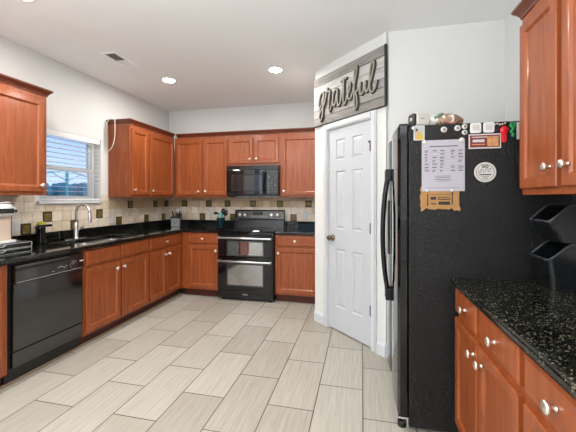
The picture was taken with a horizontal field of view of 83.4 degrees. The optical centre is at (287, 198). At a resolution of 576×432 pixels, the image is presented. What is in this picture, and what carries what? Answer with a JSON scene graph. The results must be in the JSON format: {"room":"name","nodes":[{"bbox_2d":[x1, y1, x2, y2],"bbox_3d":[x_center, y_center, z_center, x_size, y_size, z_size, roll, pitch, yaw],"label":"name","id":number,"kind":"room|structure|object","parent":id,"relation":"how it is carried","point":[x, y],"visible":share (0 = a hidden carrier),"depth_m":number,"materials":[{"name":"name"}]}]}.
{"room":"kitchen","nodes":[
{"label":"kitchen","id":0,"kind":"room"},
{"bbox_2d":[0,36,168,243],"bbox_3d":[-2.894,-0.032,1.242,0.150,2.732,8.436,0,0,13],"label":"wall","id":1,"kind":"structure","parent":0,"point":[81,104],"depth_m":3.54,"materials":[{"name":"white paint"}]},
{"bbox_2d":[12,220,19,232],"bbox_3d":[-2.429,0.249,2.888,0.009,0.116,0.072,0,0,13],"label":"wall outlet","id":2,"kind":"object","parent":1,"relation":"attached to","point":[15,223],"visible":0.84,"depth_m":2.88,"materials":[{"name":"grey plastic"}]},
{"bbox_2d":[0,73,52,194],"bbox_3d":[-2.368,-0.493,2.410,0.358,0.930,1.048,0,0,13],"label":"upper cabinet","id":3,"kind":"object","parent":1,"relation":"attached to","point":[23,105],"visible":1,"depth_m":2.64,"materials":[{"name":"brown wood"}]},
{"bbox_2d":[37,134,102,203],"bbox_3d":[-2.370,-0.324,3.473,0.182,0.751,0.780,0,0,13],"label":"window","id":4,"kind":"structure","parent":1,"relation":"in","point":[90,191],"depth_m":3.68,"materials":[{"name":"white plastic"}]},
{"bbox_2d":[39,128,99,199],"bbox_3d":[-2.342,-0.339,3.482,0.064,0.713,0.726,0,0,13],"label":"window blinds","id":5,"kind":"object","parent":4,"relation":"attached to","point":[49,132],"visible":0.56,"depth_m":3.45,"materials":[{"name":"white plastic"}]},
{"bbox_2d":[0,195,168,235],"bbox_3d":[-2.293,0.146,3.515,0.013,0.373,3.436,0,0,13],"label":"backsplash","id":6,"kind":"structure","parent":1,"relation":"attached to","point":[125,210],"depth_m":3.64,"materials":[{"name":"beige tile"}]},
{"bbox_2d":[109,215,113,223],"bbox_3d":[-2.177,0.259,3.993,0.009,0.116,0.072,0,0,13],"label":"wall outlet","id":7,"kind":"object","parent":1,"relation":"attached to","point":[111,217],"visible":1,"depth_m":3.98,"materials":[{"name":"grey plastic"}]},
{"bbox_2d":[106,118,174,196],"bbox_3d":[-1.925,-0.488,4.356,0.358,0.940,0.981,0,0,13],"label":"upper cabinet","id":8,"kind":"object","parent":1,"relation":"attached to","point":[140,158],"visible":1,"depth_m":4.02,"materials":[{"name":"brown wood"}]},
{"bbox_2d":[105,118,115,151],"bbox_3d":[-2.136,-0.765,3.890,0.137,0.400,0.019,0,0,13],"label":"cord","id":9,"kind":"object","parent":8,"relation":"hanging from","point":[111,118],"visible":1,"depth_m":3.89,"materials":[{"name":"beige plastic"}]},
{"bbox_2d":[0,288,441,431],"bbox_3d":[-0.816,1.384,0.768,4.413,0.100,8.436,0,0,13],"label":"floor","id":10,"kind":"structure","parent":0,"point":[188,363],"depth_m":2.37,"materials":[{"name":"beige tile"}]},
{"bbox_2d":[0,265,6,385],"bbox_3d":[-2.289,0.897,2.033,0.633,0.874,0.588,0,0,13],"label":"base cabinet","id":11,"kind":"object","parent":10,"relation":"on","point":[3,269],"visible":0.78,"depth_m":2.24,"materials":[{"name":"brown wood"}]},
{"bbox_2d":[1,251,83,385],"bbox_3d":[-2.144,0.898,2.624,0.604,0.872,0.612,0,0,13],"label":"dishwasher","id":12,"kind":"object","parent":10,"relation":"on","point":[45,295],"visible":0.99,"depth_m":2.50,"materials":[{"name":"black plastic"}]},
{"bbox_2d":[0,293,179,388],"bbox_3d":[-1.823,1.326,3.097,0.018,0.016,2.870,0,0,13],"label":"trim","id":13,"kind":"structure","parent":10,"relation":"on","point":[119,325],"depth_m":2.92,"materials":[{"name":"brown wood"}]},
{"bbox_2d":[78,238,147,345],"bbox_3d":[-1.984,0.897,3.373,0.633,0.874,0.896,0,0,13],"label":"base cabinet","id":14,"kind":"object","parent":10,"relation":"on","point":[115,277],"visible":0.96,"depth_m":3.21,"materials":[{"name":"brown wood"}]},
{"bbox_2d":[0,219,233,265],"bbox_3d":[-1.734,0.396,3.378,1.160,0.124,3.456,0,0,13],"label":"countertop","id":15,"kind":"structure","parent":14,"relation":"on","point":[56,244],"depth_m":3.58,"materials":[{"name":"black stone"}]},
{"bbox_2d":[0,240,31,255],"bbox_3d":[-2.244,0.379,2.442,0.350,0.083,0.365,0,0,13],"label":"pod drawer","id":16,"kind":"object","parent":15,"relation":"on","point":[20,246],"visible":0.99,"depth_m":2.46,"materials":[{"name":"black"}]},
{"bbox_2d":[0,202,17,243],"bbox_3d":[-2.246,0.180,2.436,0.338,0.313,0.242,0,0,13],"label":"coffee maker","id":17,"kind":"object","parent":16,"relation":"on","point":[7,210],"visible":1,"depth_m":2.45,"materials":[{"name":"beige plastic"}]},
{"bbox_2d":[35,224,51,244],"bbox_3d":[-2.286,0.332,3.020,0.084,0.176,0.142,0,0,13],"label":"soap dispenser","id":18,"kind":"object","parent":15,"relation":"on","point":[40,230],"visible":1,"depth_m":2.96,"materials":[{"name":"black plastic"}]},
{"bbox_2d":[65,204,91,239],"bbox_3d":[-2.183,0.236,3.384,0.235,0.367,0.199,0,0,-27],"label":"kitchen faucet","id":19,"kind":"object","parent":15,"relation":"on","point":[76,233],"visible":1,"depth_m":3.35,"materials":[{"name":"silver metal"}]},
{"bbox_2d":[73,223,78,238],"bbox_3d":[-2.212,0.335,3.370,0.056,0.170,0.056,0,0,13],"label":"faucet","id":20,"kind":"object","parent":19,"relation":"on","point":[76,234],"depth_m":3.35,"materials":[{"name":"silver metal"}]},
{"bbox_2d":[75,238,121,252],"bbox_3d":[-1.963,0.535,3.360,0.416,0.149,0.796,0,0,13],"label":"sink","id":21,"kind":"object","parent":15,"relation":"in","point":[107,239],"visible":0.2,"depth_m":3.55,"materials":[{"name":"silver metal"}]},
{"bbox_2d":[171,216,180,226],"bbox_3d":[-1.684,0.345,4.855,0.132,0.150,0.108,0,0,-7],"label":"knife block","id":22,"kind":"object","parent":15,"relation":"on","point":[175,221],"visible":0.98,"depth_m":4.81,"materials":[{"name":"grey metal"}]},
{"bbox_2d":[217,217,224,227],"bbox_3d":[-0.961,0.347,4.629,0.120,0.146,0.120,0,0,13],"label":"utensil crock","id":23,"kind":"object","parent":15,"relation":"on","point":[220,221],"visible":0.93,"depth_m":4.58,"materials":[{"name":"teal ceramic"}]},
{"bbox_2d":[106,232,181,310],"bbox_3d":[-1.804,0.897,4.163,0.633,0.874,0.723,0,0,13],"label":"base cabinet","id":24,"kind":"object","parent":10,"relation":"on","point":[164,252],"visible":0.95,"depth_m":4.03,"materials":[{"name":"brown wood"}]},
{"bbox_2d":[182,232,218,296],"bbox_3d":[-1.131,0.897,4.661,0.562,0.874,0.653,0,0,13],"label":"base cabinet","id":25,"kind":"object","parent":10,"relation":"on","point":[199,249],"visible":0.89,"depth_m":4.39,"materials":[{"name":"brown wood"}]},
{"bbox_2d":[217,210,284,301],"bbox_3d":[-0.493,0.751,4.475,0.764,1.166,0.713,0,0,13],"label":"range","id":26,"kind":"object","parent":10,"relation":"on","point":[246,250],"visible":0.99,"depth_m":4.20,"materials":[{"name":"black metal"}]},
{"bbox_2d":[217,227,282,231],"bbox_3d":[-0.499,0.422,4.451,0.764,0.013,0.572,0,0,13],"label":"cooktop","id":27,"kind":"object","parent":26,"relation":"in","point":[231,229],"depth_m":4.34,"materials":[{"name":"black glass"}]},
{"bbox_2d":[275,234,314,303],"bbox_3d":[0.178,0.897,4.363,0.585,0.874,0.653,0,0,13],"label":"base cabinet","id":28,"kind":"object","parent":10,"relation":"on","point":[294,254],"visible":0.88,"depth_m":4.10,"materials":[{"name":"brown wood"}]},
{"bbox_2d":[274,221,314,234],"bbox_3d":[0.183,0.396,4.378,0.589,0.124,0.649,0,0,13],"label":"countertop","id":29,"kind":"structure","parent":28,"relation":"on","point":[292,227],"depth_m":4.39,"materials":[{"name":"black stone"}]},
{"bbox_2d":[380,121,572,431],"bbox_3d":[1.108,0.451,2.178,0.927,1.766,0.860,0,0,13],"label":"refrigerator","id":30,"kind":"object","parent":10,"relation":"on","point":[492,235],"depth_m":1.80,"materials":[{"name":"black metal"}]},
{"bbox_2d":[408,113,428,125],"bbox_3d":[0.759,-0.454,1.881,0.096,0.079,0.081,0,0,-7],"label":"speaker","id":31,"kind":"object","parent":30,"relation":"on","point":[415,119],"visible":0.81,"depth_m":1.84},
{"bbox_2d":[414,126,424,139],"bbox_3d":[0.740,-0.370,1.823,0.058,0.082,0.002,0,0,13],"label":"print","id":32,"kind":"object","parent":30,"relation":"attached to","point":[419,131],"visible":1,"depth_m":1.82,"materials":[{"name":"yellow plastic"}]},
{"bbox_2d":[422,139,464,190],"bbox_3d":[0.860,-0.183,1.792,0.221,0.285,0.001,0,0,13],"label":"paper sheet","id":33,"kind":"object","parent":30,"relation":"attached to","point":[443,161],"visible":1,"depth_m":1.79,"materials":[{"name":"grey paper"}]},
{"bbox_2d":[429,112,463,124],"bbox_3d":[0.908,-0.456,1.875,0.197,0.084,0.131,0,0,13],"label":"bread bag","id":34,"kind":"object","parent":30,"relation":"on","point":[449,118],"visible":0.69,"depth_m":1.83,"materials":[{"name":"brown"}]},
{"bbox_2d":[433,113,457,123],"bbox_3d":[0.893,-0.455,1.834,0.123,0.076,0.041,0,0,13],"label":"print","id":35,"kind":"object","parent":34,"relation":"attached to","point":[449,118],"depth_m":1.83,"materials":[{"name":"multicoloured"}]},
{"bbox_2d":[454,125,460,130],"bbox_3d":[0.933,-0.388,1.776,0.033,0.033,0.008,0,0,13],"label":"round magnet","id":36,"kind":"object","parent":30,"relation":"attached to","point":[457,127],"visible":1,"depth_m":1.77,"materials":[{"name":"grey plastic"}]},
{"bbox_2d":[470,123,480,132],"bbox_3d":[1.019,-0.383,1.754,0.054,0.056,0.014,0,0,13],"label":"clip","id":37,"kind":"object","parent":30,"relation":"attached to","point":[474,127],"visible":1,"depth_m":1.75,"materials":[{"name":"white plastic"}]},
{"bbox_2d":[474,162,495,181],"bbox_3d":[1.067,-0.143,1.748,0.108,0.108,0.002,0,0,13],"label":"round badge","id":38,"kind":"object","parent":30,"relation":"attached to","point":[485,171],"visible":1,"depth_m":1.75,"materials":[{"name":"grey plastic"}]},
{"bbox_2d":[476,164,493,179],"bbox_3d":[1.067,-0.143,1.748,0.089,0.089,0.001,0,0,13],"label":"print","id":39,"kind":"object","parent":38,"relation":"attached to","point":[483,171],"depth_m":1.75,"materials":[{"name":"black"}]},
{"bbox_2d":[469,133,500,148],"bbox_3d":[1.065,-0.311,1.749,0.158,0.080,0.003,0,0,13],"label":"magnet","id":40,"kind":"object","parent":30,"relation":"attached to","point":[493,140],"visible":1,"depth_m":1.75,"materials":[{"name":"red plastic"}]},
{"bbox_2d":[483,122,494,132],"bbox_3d":[1.081,-0.383,1.740,0.054,0.056,0.014,0,0,13],"label":"clip","id":41,"kind":"object","parent":30,"relation":"attached to","point":[488,127],"visible":1,"depth_m":1.73,"materials":[{"name":"white plastic"}]},
{"bbox_2d":[500,126,508,141],"bbox_3d":[1.153,-0.344,1.723,0.042,0.087,0.014,0,0,13],"label":"scoop","id":42,"kind":"object","parent":30,"relation":"attached to","point":[504,129],"visible":1,"depth_m":1.72,"materials":[{"name":"red plastic"}]},
{"bbox_2d":[509,122,515,136],"bbox_3d":[1.192,-0.367,1.715,0.032,0.084,0.010,0,0,13],"label":"clip","id":43,"kind":"object","parent":30,"relation":"attached to","point":[512,124],"visible":1,"depth_m":1.71,"materials":[{"name":"green plastic"}]},
{"bbox_2d":[516,122,518,138],"bbox_3d":[1.219,-0.360,1.712,0.012,0.090,0.006,0,0,13],"label":"magnet","id":44,"kind":"object","parent":30,"relation":"attached to","point":[517,123],"visible":1,"depth_m":1.71,"materials":[{"name":"grey plastic"}]},
{"bbox_2d":[455,288,529,431],"bbox_3d":[1.089,0.897,1.319,0.623,0.874,0.755,0,0,13],"label":"base cabinet","id":45,"kind":"object","parent":10,"relation":"on","point":[490,396],"visible":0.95,"depth_m":1.34,"materials":[{"name":"brown wood"}]},
{"bbox_2d":[523,353,575,431],"bbox_3d":[0.916,0.897,0.560,0.623,0.874,0.800,0,0,13],"label":"base cabinet","id":46,"kind":"object","parent":10,"relation":"on","point":[550,408],"visible":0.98,"depth_m":0.89,"materials":[{"name":"brown wood"}]},
{"bbox_2d":[451,277,575,399],"bbox_3d":[1.004,0.396,0.907,0.622,0.124,1.555,0,0,13],"label":"countertop","id":47,"kind":"structure","parent":46,"relation":"on","point":[540,320],"depth_m":1.14,"materials":[{"name":"stone"}]},
{"bbox_2d":[529,240,575,291],"bbox_3d":[1.311,0.311,1.530,0.230,0.217,0.186,0,0,13],"label":"storage bin","id":48,"kind":"object","parent":47,"relation":"on","point":[553,263],"visible":0.91,"depth_m":1.47,"materials":[{"name":"black plastic"}]},
{"bbox_2d":[529,203,575,243],"bbox_3d":[1.311,0.113,1.530,0.230,0.179,0.186,0,0,13],"label":"storage bin","id":49,"kind":"object","parent":48,"relation":"on","point":[555,222],"visible":1,"depth_m":1.47,"materials":[{"name":"black plastic"}]},
{"bbox_2d":[169,102,314,226],"bbox_3d":[0.177,-0.032,4.791,4.263,2.732,0.150,0,0,13],"label":"wall","id":50,"kind":"structure","parent":0,"point":[292,115],"depth_m":4.91,"materials":[{"name":"white paint"}]},
{"bbox_2d":[175,131,235,196],"bbox_3d":[-1.243,-0.488,4.854,0.855,0.940,0.358,0,0,13],"label":"upper cabinet","id":51,"kind":"object","parent":50,"relation":"attached to","point":[201,162],"visible":0.98,"depth_m":4.71,"materials":[{"name":"brown wood"}]},
{"bbox_2d":[169,197,314,221],"bbox_3d":[-0.682,0.158,4.904,2.513,0.351,0.013,0,0,13],"label":"backsplash","id":52,"kind":"structure","parent":50,"relation":"attached to","point":[190,208],"depth_m":4.93,"materials":[{"name":"beige tile"}]},
{"bbox_2d":[228,129,279,165],"bbox_3d":[-0.453,-0.712,4.674,0.765,0.492,0.358,0,0,13],"label":"upper cabinet","id":53,"kind":"object","parent":50,"relation":"attached to","point":[248,147],"visible":0.93,"depth_m":4.53,"materials":[{"name":"brown wood"}]},
{"bbox_2d":[227,165,279,195],"bbox_3d":[-0.462,-0.250,4.631,0.762,0.424,0.430,0,0,13],"label":"microwave","id":54,"kind":"object","parent":53,"relation":"attached to","point":[249,180],"visible":0.98,"depth_m":4.46,"materials":[{"name":"black"}]},
{"bbox_2d":[280,127,314,196],"bbox_3d":[0.211,-0.488,4.523,0.594,0.940,0.358,0,0,13],"label":"upper cabinet","id":55,"kind":"object","parent":50,"relation":"attached to","point":[297,145],"visible":0.87,"depth_m":4.40,"materials":[{"name":"brown wood"}]},
{"bbox_2d":[303,211,307,218],"bbox_3d":[0.257,0.239,4.683,0.072,0.116,0.009,0,0,13],"label":"wall outlet","id":56,"kind":"object","parent":50,"relation":"attached to","point":[305,213],"visible":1,"depth_m":4.68,"materials":[{"name":"grey plastic"}]},
{"bbox_2d":[0,0,519,111],"bbox_3d":[-0.816,-1.448,0.768,4.413,0.100,8.436,0,0,13],"label":"ceiling","id":57,"kind":"structure","parent":0,"point":[219,53],"depth_m":2.79,"materials":[{"name":"white paint"}]},
{"bbox_2d":[101,52,138,67],"bbox_3d":[-1.684,-1.394,3.255,0.150,0.008,0.354,0,0,13],"label":"ceiling vent","id":58,"kind":"object","parent":57,"relation":"in","point":[114,56],"visible":1,"depth_m":3.24,"materials":[{"name":"white metal"}]},
{"bbox_2d":[161,77,176,82],"bbox_3d":[-1.403,-1.391,3.807,0.180,0.015,0.180,0,0,13],"label":"recessed light","id":59,"kind":"object","parent":57,"relation":"in","point":[164,79],"visible":1,"depth_m":3.79,"materials":[{"name":"grey paint"}]},
{"bbox_2d":[267,66,283,72],"bbox_3d":[-0.136,-1.391,3.498,0.180,0.015,0.180,0,0,13],"label":"recessed light","id":60,"kind":"object","parent":57,"relation":"in","point":[273,69],"visible":1,"depth_m":3.47,"materials":[{"name":"grey paint"}]},
{"bbox_2d":[315,32,387,343],"bbox_3d":[0.603,-0.032,3.158,0.100,2.732,0.988,0,0,-32],"label":"wall","id":61,"kind":"structure","parent":0,"point":[382,113],"depth_m":2.83,"materials":[{"name":"white paint"}]},
{"bbox_2d":[314,310,322,324],"bbox_3d":[0.334,1.279,3.478,0.016,0.110,0.160,0,0,-32],"label":"baseboard","id":62,"kind":"structure","parent":61,"relation":"attached to","point":[318,317],"depth_m":3.47,"materials":[{"name":"white paint"}]},
{"bbox_2d":[323,110,376,352],"bbox_3d":[0.594,0.283,3.113,0.164,2.106,0.726,0,0,-32],"label":"door","id":63,"kind":"structure","parent":61,"relation":"in","point":[349,144],"depth_m":3.07,"materials":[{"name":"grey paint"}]},
{"bbox_2d":[314,43,387,127],"bbox_3d":[0.549,-1.032,3.107,0.045,0.517,0.992,0,0,-32],"label":"wall sign","id":64,"kind":"object","parent":61,"relation":"attached to","point":[360,86],"visible":1,"depth_m":3.01,"materials":[{"name":"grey wood"}]},
{"bbox_2d":[376,340,385,357],"bbox_3d":[0.792,1.279,2.749,0.016,0.110,0.094,0,0,-32],"label":"baseboard","id":65,"kind":"structure","parent":61,"relation":"attached to","point":[380,347],"depth_m":2.74,"materials":[{"name":"grey paint"}]},
{"bbox_2d":[388,19,504,143],"bbox_3d":[1.278,-0.032,2.661,0.869,2.732,0.100,0,0,13],"label":"wall","id":66,"kind":"structure","parent":0,"point":[459,69],"depth_m":2.61,"materials":[{"name":"white paint"}]},
{"bbox_2d":[505,0,575,202],"bbox_3d":[1.245,-0.032,0.222,0.150,2.732,8.286,0,0,13],"label":"wall","id":67,"kind":"structure","parent":0,"point":[513,23],"depth_m":2.39,"materials":[{"name":"white paint"}]},
{"bbox_2d":[511,0,575,194],"bbox_3d":[1.212,-0.488,1.217,0.358,0.940,0.836,0,0,13],"label":"upper cabinet","id":68,"kind":"object","parent":67,"relation":"attached to","point":[548,28],"visible":1,"depth_m":1.37,"materials":[{"name":"brown wood"}]},
{"label":"outside","id":69,"kind":"structure","parent":0,"visible":0},
{"bbox_3d":[-29.696,1.544,11.894,56.807,0.180,70.000,0,0,13],"label":"ground","id":70,"kind":"structure","parent":69,"visible":0},
{"bbox_2d":[39,182,86,195],"bbox_3d":[-13.169,0.288,18.794,2.132,2.719,11.207,0,0,13],"label":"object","id":71,"kind":"object","parent":70,"relation":"on","point":[55,190],"visible":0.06,"depth_m":18.53,"materials":[{"name":"blue plant"}]},
{"bbox_2d":[46,170,86,195],"bbox_3d":[-6.925,0.213,10.121,0.090,2.482,11.200,0,0,13],"label":"pole","id":72,"kind":"object","parent":70,"relation":"on","point":[66,174],"visible":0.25,"depth_m":10.09,"materials":[{"name":"teal"}]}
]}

